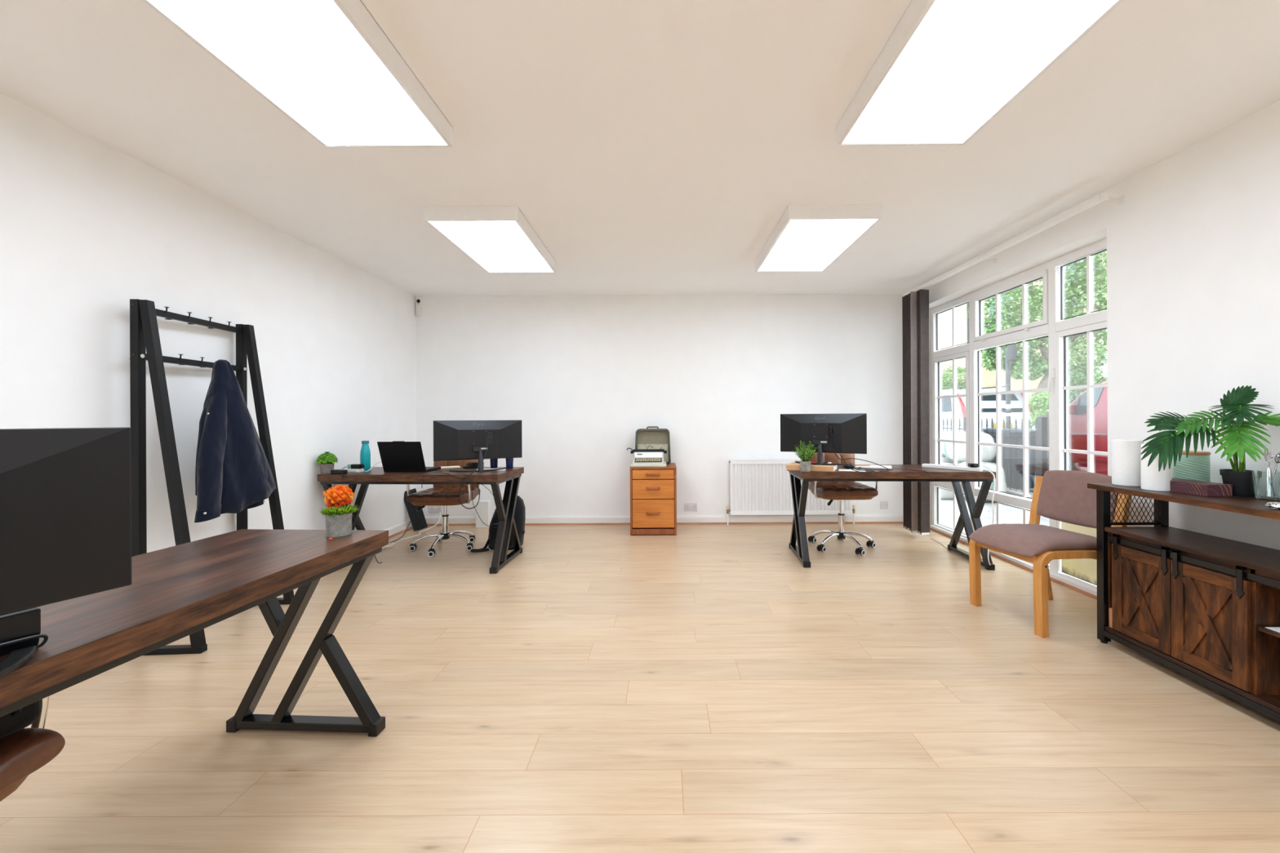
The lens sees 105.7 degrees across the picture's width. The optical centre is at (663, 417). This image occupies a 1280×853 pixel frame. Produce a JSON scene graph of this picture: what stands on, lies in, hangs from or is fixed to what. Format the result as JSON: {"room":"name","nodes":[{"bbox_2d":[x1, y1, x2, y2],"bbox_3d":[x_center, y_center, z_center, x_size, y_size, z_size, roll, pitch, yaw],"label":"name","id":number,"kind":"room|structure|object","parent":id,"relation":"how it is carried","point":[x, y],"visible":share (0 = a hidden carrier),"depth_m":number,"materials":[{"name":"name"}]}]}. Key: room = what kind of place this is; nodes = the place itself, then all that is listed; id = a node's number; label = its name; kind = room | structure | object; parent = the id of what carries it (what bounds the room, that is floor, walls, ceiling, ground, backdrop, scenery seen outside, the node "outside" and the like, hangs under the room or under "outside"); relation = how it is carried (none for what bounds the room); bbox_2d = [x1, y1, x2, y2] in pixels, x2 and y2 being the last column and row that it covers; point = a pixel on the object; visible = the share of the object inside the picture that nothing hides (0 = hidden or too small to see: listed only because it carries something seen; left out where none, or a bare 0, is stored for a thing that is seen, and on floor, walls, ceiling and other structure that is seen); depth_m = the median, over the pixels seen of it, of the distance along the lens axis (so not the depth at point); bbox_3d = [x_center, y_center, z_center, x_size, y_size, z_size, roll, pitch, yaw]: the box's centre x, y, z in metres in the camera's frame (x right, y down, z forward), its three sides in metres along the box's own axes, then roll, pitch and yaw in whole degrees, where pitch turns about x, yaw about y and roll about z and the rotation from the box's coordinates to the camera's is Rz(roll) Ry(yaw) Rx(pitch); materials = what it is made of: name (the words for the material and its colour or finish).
{"room":"open-plan office","nodes":[
{"label":"open-plan office","id":0,"kind":"room"},
{"bbox_2d":[0,92,416,552],"bbox_3d":[-2.850,-0.054,1.044,0.120,2.635,9.089,0,0,0],"label":"wall","id":1,"kind":"structure","parent":0,"point":[88,228],"depth_m":2.79,"materials":[{"name":"paint"}]},
{"bbox_2d":[383,520,412,536],"bbox_3d":[-2.776,1.166,1.034,0.018,0.095,8.869,0,0,0],"label":"baseboard","id":2,"kind":"structure","parent":1,"relation":"attached to","point":[399,527],"depth_m":5.06,"materials":[{"name":"white paint"}]},
{"bbox_2d":[388,526,412,538],"bbox_3d":[-2.757,1.204,1.034,0.018,0.018,8.869,0,0,0],"label":"trim","id":3,"kind":"structure","parent":1,"relation":"attached to","point":[411,527],"depth_m":5.06,"materials":[{"name":"brown wood"}]},
{"bbox_2d":[0,524,1279,852],"bbox_3d":[0.036,1.200,0.997,5.740,0.001,9.163,0,0,0],"label":"floor","id":4,"kind":"structure","parent":0,"point":[700,688],"depth_m":1.91,"materials":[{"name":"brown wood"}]},
{"bbox_2d":[0,696,65,801],"bbox_3d":[-1.594,0.731,0.866,0.600,0.953,0.607,0,0,0],"label":"office chair","id":5,"kind":"object","parent":4,"relation":"on","point":[23,752],"visible":0.7,"depth_m":1.04,"materials":[{"name":"brown leather"}]},
{"bbox_2d":[0,699,41,739],"bbox_3d":[-1.577,0.656,0.924,0.359,0.085,0.388,0,0,0],"label":"briefcase","id":6,"kind":"object","parent":5,"relation":"on","point":[21,718],"visible":0.47,"depth_m":1.07,"materials":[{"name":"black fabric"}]},
{"bbox_2d":[0,528,388,737],"bbox_3d":[-1.414,0.824,1.166,0.605,0.765,1.492,0,0,3],"label":"desk","id":7,"kind":"object","parent":4,"relation":"on","point":[176,593],"visible":1,"depth_m":1.42,"materials":[{"name":"brown wood"}]},
{"bbox_2d":[0,607,48,656],"bbox_3d":[-1.267,0.404,0.836,0.113,0.075,0.240,0,0,20],"label":"station","id":8,"kind":"object","parent":7,"relation":"on","point":[21,629],"visible":0.9,"depth_m":0.91,"materials":[{"name":"black plastic"}]},
{"bbox_2d":[0,426,131,678],"bbox_3d":[-1.192,0.232,0.667,0.170,0.424,0.700,0,0,20],"label":"monitor","id":9,"kind":"object","parent":7,"relation":"on","point":[65,493],"visible":1,"depth_m":0.90,"materials":[{"name":"black plastic"}]},
{"bbox_2d":[319,484,359,537],"bbox_3d":[-1.220,0.345,1.820,0.138,0.192,0.135,0,0,0],"label":"potted plant","id":10,"kind":"object","parent":7,"relation":"on","point":[338,519],"visible":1,"depth_m":1.80,"materials":[{"name":"plant"}]},
{"bbox_2d":[129,298,293,655],"bbox_3d":[-2.586,0.303,2.820,0.375,1.818,0.700,0,0,-4],"label":"coat rack","id":11,"kind":"object","parent":4,"relation":"on","point":[144,338],"visible":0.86,"depth_m":2.49,"materials":[{"name":"black metal"}]},
{"bbox_2d":[194,359,276,522],"bbox_3d":[-2.513,0.117,2.847,0.214,0.906,0.438,0,0,13],"label":"jacket","id":12,"kind":"object","parent":11,"relation":"hanging from","point":[233,474],"visible":1,"depth_m":2.77,"materials":[{"name":"blue fabric"}]},
{"bbox_2d":[389,518,412,542],"bbox_3d":[-2.660,1.141,4.826,0.056,0.143,0.753,0,0,-2],"label":"cable","id":13,"kind":"object","parent":4,"relation":"on","point":[411,518],"visible":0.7,"depth_m":4.95,"materials":[{"name":"plastic"}]},
{"bbox_2d":[382,511,440,548],"bbox_3d":[-2.550,1.133,4.907,0.121,0.165,1.040,0,0,6],"label":"cable","id":14,"kind":"object","parent":4,"relation":"on","point":[388,545],"visible":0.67,"depth_m":4.85,"materials":[{"name":"plastic"}]},
{"bbox_2d":[404,488,427,531],"bbox_3d":[-2.691,0.997,5.242,0.248,0.456,0.106,0,0,5],"label":"bag","id":15,"kind":"object","parent":4,"relation":"on","point":[418,522],"visible":0.78,"depth_m":5.22,"materials":[{"name":"black fabric"}]},
{"bbox_2d":[317,466,524,573],"bbox_3d":[-1.987,0.827,4.078,1.447,0.765,0.605,0,0,3],"label":"desk","id":16,"kind":"object","parent":4,"relation":"on","point":[505,508],"visible":0.74,"depth_m":3.86,"materials":[{"name":"brown wood"}]},
{"bbox_2d":[315,451,337,474],"bbox_3d":[-2.700,0.361,3.893,0.141,0.174,0.143,0,0,0],"label":"potted plant","id":17,"kind":"object","parent":16,"relation":"on","point":[326,461],"visible":1,"depth_m":3.86,"materials":[{"name":"green plant"}]},
{"bbox_2d":[330,469,347,474],"bbox_3d":[-2.588,0.431,3.865,0.110,0.032,0.056,0,0,12],"label":"power adapter","id":18,"kind":"object","parent":16,"relation":"on","point":[335,471],"visible":1,"depth_m":3.84,"materials":[{"name":"black plastic"}]},
{"bbox_2d":[346,468,363,472],"bbox_3d":[-2.543,0.433,3.990,0.110,0.028,0.070,0,0,8],"label":"charger","id":19,"kind":"object","parent":16,"relation":"on","point":[349,470],"visible":0.78,"depth_m":3.96,"materials":[{"name":"plastic"}]},
{"bbox_2d":[346,463,364,469],"bbox_3d":[-2.525,0.400,3.989,0.127,0.036,0.060,0,0,10],"label":"block","id":20,"kind":"object","parent":19,"relation":"on","point":[356,466],"visible":1,"depth_m":3.97,"materials":[{"name":"black plastic"}]},
{"bbox_2d":[341,471,382,563],"bbox_3d":[-2.447,0.821,3.927,0.081,0.780,0.308,0,0,33],"label":"cable","id":21,"kind":"object","parent":16,"relation":"hanging from","point":[344,472],"visible":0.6,"depth_m":3.85,"materials":[{"name":"black plastic"}]},
{"bbox_2d":[360,440,370,470],"bbox_3d":[-2.554,0.322,4.150,0.077,0.250,0.077,0,0,0],"label":"water bottle","id":22,"kind":"object","parent":16,"relation":"on","point":[365,452],"visible":0.93,"depth_m":4.12,"materials":[{"name":"teal metal"}]},
{"bbox_2d":[363,462,382,471],"bbox_3d":[-2.339,0.389,4.035,0.323,0.114,0.088,0,0,-2],"label":"charging cable","id":23,"kind":"object","parent":16,"relation":"on","point":[378,462],"visible":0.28,"depth_m":4.01,"materials":[{"name":"white plastic"}]},
{"bbox_2d":[377,440,440,471],"bbox_3d":[-2.109,0.314,4.036,0.356,0.254,0.328,0,0,3],"label":"laptop","id":24,"kind":"object","parent":16,"relation":"on","point":[395,455],"visible":1,"depth_m":3.92,"materials":[{"name":"black plastic"}]},
{"bbox_2d":[421,471,439,488],"bbox_3d":[-1.821,0.489,3.829,0.033,0.110,0.206,0,0,21],"label":"cable","id":25,"kind":"object","parent":16,"relation":"hanging from","point":[437,472],"visible":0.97,"depth_m":3.74,"materials":[{"name":"black plastic"}]},
{"bbox_2d":[440,466,460,468],"bbox_3d":[-1.898,0.440,4.310,0.160,0.008,0.120,0,0,-28],"label":"notebook","id":26,"kind":"object","parent":16,"relation":"on","point":[443,467],"visible":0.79,"depth_m":4.27,"materials":[{"name":"beige paper"}]},
{"bbox_2d":[440,433,487,509],"bbox_3d":[-1.584,0.421,3.835,0.360,0.583,0.276,0,0,-21],"label":"cable","id":27,"kind":"object","parent":16,"relation":"hanging from","point":[463,479],"visible":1,"depth_m":3.76,"materials":[{"name":"black plastic"}]},
{"bbox_2d":[462,462,484,468],"bbox_3d":[-1.672,0.418,4.265,0.171,0.050,0.064,0,0,-22],"label":"hub","id":28,"kind":"object","parent":16,"relation":"on","point":[473,464],"visible":0.9,"depth_m":4.25,"materials":[{"name":"black plastic"}]},
{"bbox_2d":[457,473,497,527],"bbox_3d":[-1.456,0.688,3.959,0.208,0.513,0.499,0,0,18],"label":"cable","id":29,"kind":"object","parent":16,"relation":"hanging from","point":[457,473],"visible":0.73,"depth_m":3.80,"materials":[{"name":"black plastic"}]},
{"bbox_2d":[433,420,521,471],"bbox_3d":[-1.530,0.233,4.039,0.700,0.424,0.170,0,0,-27],"label":"monitor","id":30,"kind":"object","parent":16,"relation":"on","point":[453,440],"visible":0.98,"depth_m":4.01,"materials":[{"name":"black plastic"}]},
{"bbox_2d":[489,458,497,468],"bbox_3d":[-1.493,0.390,4.270,0.068,0.105,0.068,0,0,0],"label":"tumbler","id":31,"kind":"object","parent":16,"relation":"on","point":[494,462],"visible":0.74,"depth_m":4.24,"materials":[{"name":"blue glass"}]},
{"bbox_2d":[505,457,513,468],"bbox_3d":[-1.343,0.389,4.230,0.068,0.105,0.068,0,0,0],"label":"tumbler","id":32,"kind":"object","parent":16,"relation":"on","point":[509,461],"visible":0.8,"depth_m":4.20,"materials":[{"name":"blue glass"}]},
{"bbox_2d":[406,459,480,557],"bbox_3d":[-2.027,0.722,4.494,0.596,0.975,0.606,0,0,0],"label":"office chair","id":33,"kind":"object","parent":4,"relation":"on","point":[441,495],"visible":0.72,"depth_m":4.42,"materials":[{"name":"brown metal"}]},
{"bbox_2d":[475,499,491,528],"bbox_3d":[-1.995,1.064,5.375,0.140,0.290,0.100,0,0,0],"label":"storage box","id":34,"kind":"object","parent":4,"relation":"on","point":[483,508],"visible":0.82,"depth_m":5.33,"materials":[{"name":"white plastic"}]},
{"bbox_2d":[470,495,525,552],"bbox_3d":[-1.519,0.967,4.482,0.462,0.480,0.288,0,0,-10],"label":"backpack","id":35,"kind":"object","parent":4,"relation":"on","point":[519,516],"visible":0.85,"depth_m":4.44,"materials":[{"name":"black fabric"}]},
{"bbox_2d":[630,462,676,535],"bbox_3d":[-0.102,0.850,5.153,0.473,0.695,0.498,0,0,0],"label":"base cabinet","id":36,"kind":"object","parent":4,"relation":"on","point":[653,490],"visible":0.97,"depth_m":4.93,"materials":[{"name":"brown wood"}]},
{"bbox_2d":[626,445,666,467],"bbox_3d":[-0.176,0.401,5.077,0.424,0.207,0.315,0,0,0],"label":"typewriter","id":37,"kind":"object","parent":36,"relation":"on","point":[642,458],"visible":1,"depth_m":5.05,"materials":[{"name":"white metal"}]},
{"bbox_2d":[629,461,666,467],"bbox_3d":[-0.156,0.487,5.077,0.374,0.035,0.315,0,0,0],"label":"tray","id":38,"kind":"object","parent":36,"relation":"on","point":[634,464],"depth_m":4.93,"materials":[{"name":"beige plastic"}]},
{"bbox_2d":[635,426,671,464],"bbox_3d":[-0.117,0.299,5.303,0.394,0.411,0.077,0,0,0],"label":"lid","id":39,"kind":"object","parent":36,"relation":"on","point":[658,438],"visible":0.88,"depth_m":5.33,"materials":[{"name":"plastic"}]},
{"bbox_2d":[808,452,878,555],"bbox_3d":[1.643,0.685,4.464,0.606,1.015,0.599,0,0,0],"label":"office chair","id":40,"kind":"object","parent":4,"relation":"on","point":[831,491],"visible":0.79,"depth_m":4.41,"materials":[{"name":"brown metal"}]},
{"bbox_2d":[786,463,995,570],"bbox_3d":[1.866,0.793,4.115,1.492,0.795,0.605,0,0,3],"label":"desk","id":41,"kind":"object","parent":4,"relation":"on","point":[799,493],"depth_m":3.92,"materials":[{"name":"brown wood"}]},
{"bbox_2d":[795,440,818,471],"bbox_3d":[1.148,0.306,3.888,0.212,0.247,0.200,0,0,35],"label":"potted plant","id":42,"kind":"object","parent":41,"relation":"on","point":[805,464],"visible":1,"depth_m":3.86,"materials":[{"name":"green plant"}]},
{"bbox_2d":[786,462,836,471],"bbox_3d":[1.238,0.409,4.035,0.372,0.040,0.260,0,0,26],"label":"cardboard box","id":43,"kind":"object","parent":41,"relation":"on","point":[792,466],"visible":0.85,"depth_m":3.92,"materials":[{"name":"white paper"}]},
{"bbox_2d":[780,413,866,465],"bbox_3d":[1.314,0.178,4.040,0.700,0.424,0.170,0,0,28],"label":"monitor","id":44,"kind":"object","parent":43,"relation":"on","point":[849,431],"visible":0.95,"depth_m":4.01,"materials":[{"name":"black plastic"}]},
{"bbox_2d":[843,464,854,468],"bbox_3d":[1.562,0.410,4.080,0.064,0.038,0.102,0,0,-40],"label":"computer mouse","id":45,"kind":"object","parent":41,"relation":"on","point":[851,466],"visible":0.76,"depth_m":4.05,"materials":[{"name":"black plastic"}]},
{"bbox_2d":[839,469,865,471],"bbox_3d":[1.532,0.427,3.935,0.200,0.002,0.140,0,0,20],"label":"paper sheet","id":46,"kind":"object","parent":41,"relation":"on","point":[839,469],"visible":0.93,"depth_m":3.91,"materials":[{"name":"white paper"}]},
{"bbox_2d":[830,427,875,474],"bbox_3d":[1.520,0.260,3.882,0.295,0.357,0.242,0,0,0],"label":"cable","id":47,"kind":"object","parent":41,"relation":"on","point":[830,428],"visible":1,"depth_m":3.88,"materials":[{"name":"black plastic"}]},
{"bbox_2d":[831,433,888,471],"bbox_3d":[1.600,0.269,3.949,0.439,0.315,0.164,0,0,23],"label":"cable","id":48,"kind":"object","parent":41,"relation":"on","point":[831,433],"visible":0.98,"depth_m":3.96,"materials":[{"name":"black plastic"}]},
{"bbox_2d":[854,465,892,470],"bbox_3d":[1.782,0.419,4.110,0.290,0.016,0.210,0,0,24],"label":"notepad","id":49,"kind":"object","parent":41,"relation":"on","point":[871,467],"visible":0.86,"depth_m":4.04,"materials":[{"name":"white paper"}]},
{"bbox_2d":[854,464,870,466],"bbox_3d":[1.702,0.406,4.140,0.120,0.010,0.010,0,0,10],"label":"pen","id":50,"kind":"object","parent":49,"relation":"on","point":[855,464],"visible":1,"depth_m":4.14,"materials":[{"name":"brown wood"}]},
{"bbox_2d":[897,468,933,479],"bbox_3d":[1.983,0.453,3.920,0.037,0.072,0.355,0,0,-41],"label":"cable","id":51,"kind":"object","parent":41,"relation":"hanging from","point":[897,468],"visible":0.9,"depth_m":3.87,"materials":[{"name":"black plastic"}]},
{"bbox_2d":[968,462,978,467],"bbox_3d":[2.462,0.378,3.842,0.060,0.030,0.069,0,0,10],"label":"plug","id":52,"kind":"object","parent":41,"relation":"attached to","point":[970,464],"visible":1,"depth_m":3.83,"materials":[{"name":"black plastic"}]},
{"bbox_2d":[982,469,995,565],"bbox_3d":[2.548,0.794,3.809,0.078,0.785,0.229,0,0,23],"label":"power cable","id":53,"kind":"object","parent":41,"relation":"hanging from","point":[982,469],"visible":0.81,"depth_m":3.72,"materials":[{"name":"white plastic"}]},
{"bbox_2d":[968,470,1132,638],"bbox_3d":[2.274,0.760,2.906,0.637,0.862,0.548,0,0,-10],"label":"chair","id":54,"kind":"object","parent":4,"relation":"on","point":[1062,495],"visible":0.79,"depth_m":2.87,"materials":[{"name":"fabric"}]},
{"bbox_2d":[1087,483,1279,722],"bbox_3d":[2.476,0.769,1.887,0.406,0.839,1.415,0,0,0],"label":"sideboard","id":55,"kind":"object","parent":4,"relation":"on","point":[1200,606],"visible":0.97,"depth_m":2.14,"materials":[{"name":"brown wood"}]},
{"bbox_2d":[1109,608,1111,627],"bbox_3d":[2.380,1.044,2.522,0.100,0.100,0.022,0,0,0],"label":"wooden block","id":56,"kind":"object","parent":55,"relation":"on","point":[1110,609],"visible":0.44,"depth_m":2.52,"materials":[{"name":"brown wood"}]},
{"bbox_2d":[1111,439,1143,486],"bbox_3d":[2.410,0.232,2.515,0.122,0.235,0.120,0,0,0],"label":"paper towel roll","id":57,"kind":"object","parent":55,"relation":"on","point":[1126,453],"visible":0.98,"depth_m":2.48,"materials":[{"name":"paper"}]},
{"bbox_2d":[1140,443,1171,491],"bbox_3d":[2.386,0.239,2.345,0.107,0.222,0.105,0,0,0],"label":"paper towel roll","id":58,"kind":"object","parent":55,"relation":"on","point":[1152,479],"visible":0.62,"depth_m":2.31,"materials":[{"name":"paper"}]},
{"bbox_2d":[1171,450,1210,482],"bbox_3d":[2.586,0.257,2.375,0.130,0.184,0.130,0,0,0],"label":"canister","id":59,"kind":"object","parent":55,"relation":"on","point":[1196,467],"visible":0.62,"depth_m":2.33,"materials":[{"name":"green ceramic"}]},
{"bbox_2d":[1169,477,1232,496],"bbox_3d":[2.464,0.323,2.275,0.122,0.052,0.250,0,0,-4],"label":"gift box","id":60,"kind":"object","parent":55,"relation":"on","point":[1176,485],"visible":0.66,"depth_m":2.19,"materials":[{"name":"purple cardboard"}]},
{"bbox_2d":[1140,385,1279,497],"bbox_3d":[2.421,0.102,2.154,0.601,0.494,0.239,0,0,13],"label":"potted palm","id":61,"kind":"object","parent":55,"relation":"on","point":[1239,440],"visible":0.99,"depth_m":2.13,"materials":[{"name":"plant"}]},
{"bbox_2d":[1219,469,1262,497],"bbox_3d":[2.591,0.293,2.175,0.124,0.112,0.124,0,0,0],"label":"pot","id":62,"kind":"object","parent":61,"relation":"attached to","point":[1242,480],"depth_m":2.14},
{"bbox_2d":[1251,470,1279,501],"bbox_3d":[2.567,0.288,2.055,0.090,0.122,0.090,0,0,0],"label":"drinking glass","id":63,"kind":"object","parent":55,"relation":"on","point":[1255,476],"visible":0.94,"depth_m":2.09,"materials":[{"name":"clear glass"}]},
{"bbox_2d":[1264,448,1273,496],"bbox_3d":[2.575,0.231,2.059,0.048,0.204,0.024,0,0,-39],"label":"fork","id":64,"kind":"object","parent":63,"relation":"in","point":[1268,476],"visible":0.6,"depth_m":2.06,"materials":[{"name":"metal"}]},
{"bbox_2d":[1263,450,1275,497],"bbox_3d":[2.554,0.236,2.033,0.094,0.199,0.014,0,0,-21],"label":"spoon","id":65,"kind":"object","parent":63,"relation":"in","point":[1268,455],"visible":1,"depth_m":2.03,"materials":[{"name":"metal"}]},
{"bbox_2d":[1264,451,1279,496],"bbox_3d":[2.598,0.238,2.064,0.070,0.191,0.037,0,0,10],"label":"spoon","id":66,"kind":"object","parent":63,"relation":"in","point":[1277,457],"visible":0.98,"depth_m":2.06,"materials":[{"name":"metal"}]},
{"bbox_2d":[1257,626,1279,638],"bbox_3d":[2.499,0.828,1.723,0.314,0.016,0.370,0,0,0],"label":"shelf","id":67,"kind":"object","parent":55,"relation":"attached to","point":[1261,629],"depth_m":1.88,"materials":[{"name":"brown wood"}]},
{"bbox_2d":[1264,502,1279,509],"bbox_3d":[2.357,0.336,1.850,0.074,0.028,0.074,0,0,-39],"label":"scrap","id":68,"kind":"object","parent":55,"relation":"on","point":[1276,505],"visible":1,"depth_m":1.85,"materials":[{"name":"white paper"}]},
{"bbox_2d":[1265,626,1279,632],"bbox_3d":[2.489,0.820,1.720,0.270,0.002,0.350,0,0,0],"label":"paper","id":69,"kind":"object","parent":55,"relation":"on","point":[1274,628],"visible":1,"depth_m":1.88,"materials":[{"name":"white paper"}]},
{"bbox_2d":[0,0,1279,296],"bbox_3d":[0.031,-1.445,1.034,5.856,0.120,9.069,0,0,0],"label":"ceiling","id":70,"kind":"structure","parent":0,"point":[651,147],"depth_m":2.33,"materials":[{"name":"paint"}]},
{"bbox_2d":[141,0,453,147],"bbox_3d":[-1.306,-1.333,1.735,0.613,0.092,1.150,0,0,0],"label":"ceiling light","id":71,"kind":"object","parent":70,"relation":"attached to","point":[329,67],"visible":1,"depth_m":1.77,"materials":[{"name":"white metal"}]},
{"bbox_2d":[423,205,556,272],"bbox_3d":[-1.256,-1.333,3.730,0.613,0.092,1.150,0,0,0],"label":"ceiling light","id":72,"kind":"object","parent":70,"relation":"attached to","point":[497,238],"visible":1,"depth_m":3.46,"materials":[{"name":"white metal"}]},
{"bbox_2d":[755,204,882,271],"bbox_3d":[1.121,-1.345,3.730,0.613,0.092,1.150,0,0,0],"label":"ceiling light","id":73,"kind":"object","parent":70,"relation":"attached to","point":[806,237],"visible":1,"depth_m":3.46,"materials":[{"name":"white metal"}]},
{"bbox_2d":[836,0,1124,146],"bbox_3d":[1.132,-1.345,1.740,0.613,0.092,1.150,0,0,0],"label":"ceiling light","id":74,"kind":"object","parent":70,"relation":"attached to","point":[947,68],"visible":1,"depth_m":1.79,"materials":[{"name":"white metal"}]},
{"bbox_2d":[415,293,903,516],"bbox_3d":[0.083,-0.068,5.529,5.746,2.635,0.120,0,0,0],"label":"wall","id":75,"kind":"structure","parent":0,"point":[581,375],"depth_m":5.47,"materials":[{"name":"paint"}]},
{"bbox_2d":[415,298,422,315],"bbox_3d":[-2.751,-1.242,5.446,0.056,0.190,0.046,0,0,0],"label":"security camera","id":76,"kind":"object","parent":75,"relation":"attached to","point":[419,302],"visible":1,"depth_m":5.43,"materials":[{"name":"white plastic"}]},
{"bbox_2d":[429,506,442,513],"bbox_3d":[-2.570,1.034,5.463,0.146,0.086,0.013,0,0,0],"label":"wall socket","id":77,"kind":"object","parent":75,"relation":"attached to","point":[433,509],"visible":0.9,"depth_m":5.46,"materials":[{"name":"white plastic"}]},
{"bbox_2d":[424,514,903,524],"bbox_3d":[-0.032,1.153,5.460,5.506,0.095,0.018,0,0,0],"label":"baseboard","id":78,"kind":"structure","parent":75,"relation":"attached to","point":[876,517],"depth_m":5.45,"materials":[{"name":"white paint"}]},
{"bbox_2d":[426,521,903,525],"bbox_3d":[-0.031,1.191,5.442,5.446,0.018,0.018,0,0,0],"label":"trim","id":79,"kind":"structure","parent":75,"relation":"attached to","point":[836,522],"depth_m":5.44,"materials":[{"name":"brown wood"}]},
{"bbox_2d":[684,503,697,511],"bbox_3d":[0.308,1.008,5.463,0.146,0.086,0.013,0,0,0],"label":"wall socket","id":80,"kind":"object","parent":75,"relation":"attached to","point":[687,507],"visible":1,"depth_m":5.46,"materials":[{"name":"white plastic"}]},
{"bbox_2d":[726,458,855,524],"bbox_3d":[1.420,0.826,5.404,1.438,0.735,0.070,0,0,0],"label":"radiator","id":81,"kind":"object","parent":75,"relation":"attached to","point":[757,486],"visible":0.72,"depth_m":5.38,"materials":[{"name":"white metal"}]},
{"bbox_2d":[729,458,803,460],"bbox_3d":[1.418,0.465,5.404,1.356,0.014,0.070,0,0,0],"label":"grille","id":82,"kind":"object","parent":81,"relation":"attached to","point":[730,459],"depth_m":5.37,"materials":[{"name":"white metal"}]},
{"bbox_2d":[880,501,888,509],"bbox_3d":[2.492,0.985,5.463,0.086,0.086,0.013,0,0,0],"label":"wall socket","id":83,"kind":"object","parent":75,"relation":"attached to","point":[883,504],"visible":1,"depth_m":5.46,"materials":[{"name":"white plastic"}]},
{"bbox_2d":[903,99,1279,550],"bbox_3d":[2.836,-0.081,1.034,0.240,2.635,8.869,0,0,0],"label":"wall","id":84,"kind":"structure","parent":0,"point":[1193,242],"depth_m":2.48,"materials":[{"name":"paint"}]},
{"bbox_2d":[929,527,1097,599],"bbox_3d":[2.833,1.178,4.076,0.018,0.018,2.228,0,0,0],"label":"trim","id":85,"kind":"structure","parent":84,"relation":"attached to","point":[1053,580],"depth_m":3.78,"materials":[{"name":"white wood"}]},
{"bbox_2d":[929,237,1107,595],"bbox_3d":[2.891,0.011,4.076,0.118,2.350,2.236,0,0,0],"label":"window","id":86,"kind":"structure","parent":84,"relation":"in","point":[1021,411],"depth_m":3.92,"materials":[{"name":"white plastic"}]},
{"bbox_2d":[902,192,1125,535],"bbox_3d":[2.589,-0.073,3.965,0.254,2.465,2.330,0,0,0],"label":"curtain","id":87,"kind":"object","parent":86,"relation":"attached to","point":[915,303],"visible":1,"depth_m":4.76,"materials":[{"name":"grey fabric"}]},
{"label":"outside","id":88,"kind":"structure","parent":0,"visible":0},
{"bbox_3d":[4.156,1.295,7.000,2.400,0.170,18.000,0,0,0],"label":"ground","id":89,"kind":"structure","parent":88,"visible":0},
{"bbox_3d":[5.105,1.131,7.250,0.240,0.150,9.500,0,0,0],"label":"stone kerb","id":90,"kind":"object","parent":89,"relation":"on","visible":0},
{"bbox_2d":[1093,433,1107,435],"bbox_3d":[5.102,0.471,7.072,0.100,1.170,5.745,0,0,0],"label":"iron railing","id":91,"kind":"object","parent":90,"relation":"on","point":[1093,433],"visible":0.02,"depth_m":5.63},
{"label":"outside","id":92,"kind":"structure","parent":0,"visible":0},
{"bbox_3d":[22.681,1.183,21.500,34.650,0.220,47.000,0,0,0],"label":"pavement","id":93,"kind":"object","parent":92,"visible":0},
{"bbox_2d":[941,287,1107,384],"bbox_3d":[13.715,-4.265,21.000,1.730,10.800,26.000,0,0,0],"label":"brick building","id":94,"kind":"structure","parent":93,"relation":"on","point":[1100,340],"depth_m":14.36,"materials":[{"name":"brown brick"}]},
{"bbox_2d":[980,282,1106,371],"bbox_3d":[10.127,-1.694,11.489,5.032,5.681,2.341,0,0,31],"label":"street tree","id":95,"kind":"object","parent":93,"relation":"on","point":[1102,350],"visible":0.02,"depth_m":11.15,"materials":[{"name":"green plant"}]},
{"bbox_2d":[1093,380,1107,475],"bbox_3d":[6.780,0.308,5.925,1.882,1.760,3.950,0,0,0],"label":"car","id":96,"kind":"object","parent":93,"relation":"on","point":[1100,394],"visible":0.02,"depth_m":6.64,"materials":[{"name":"red metal"}]},
{"bbox_2d":[1093,365,1107,384],"bbox_3d":[11.371,-0.231,13.116,1.504,2.720,1.632,0,0,-24],"label":"shrub","id":97,"kind":"object","parent":93,"relation":"on","point":[1099,375],"visible":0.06,"depth_m":12.77,"materials":[{"name":"green plant"}]},
{"bbox_2d":[1093,353,1106,377],"bbox_3d":[12.459,-0.344,11.900,0.758,2.930,3.400,0,0,0],"label":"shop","id":98,"kind":"structure","parent":93,"relation":"on","point":[1104,366],"depth_m":13.29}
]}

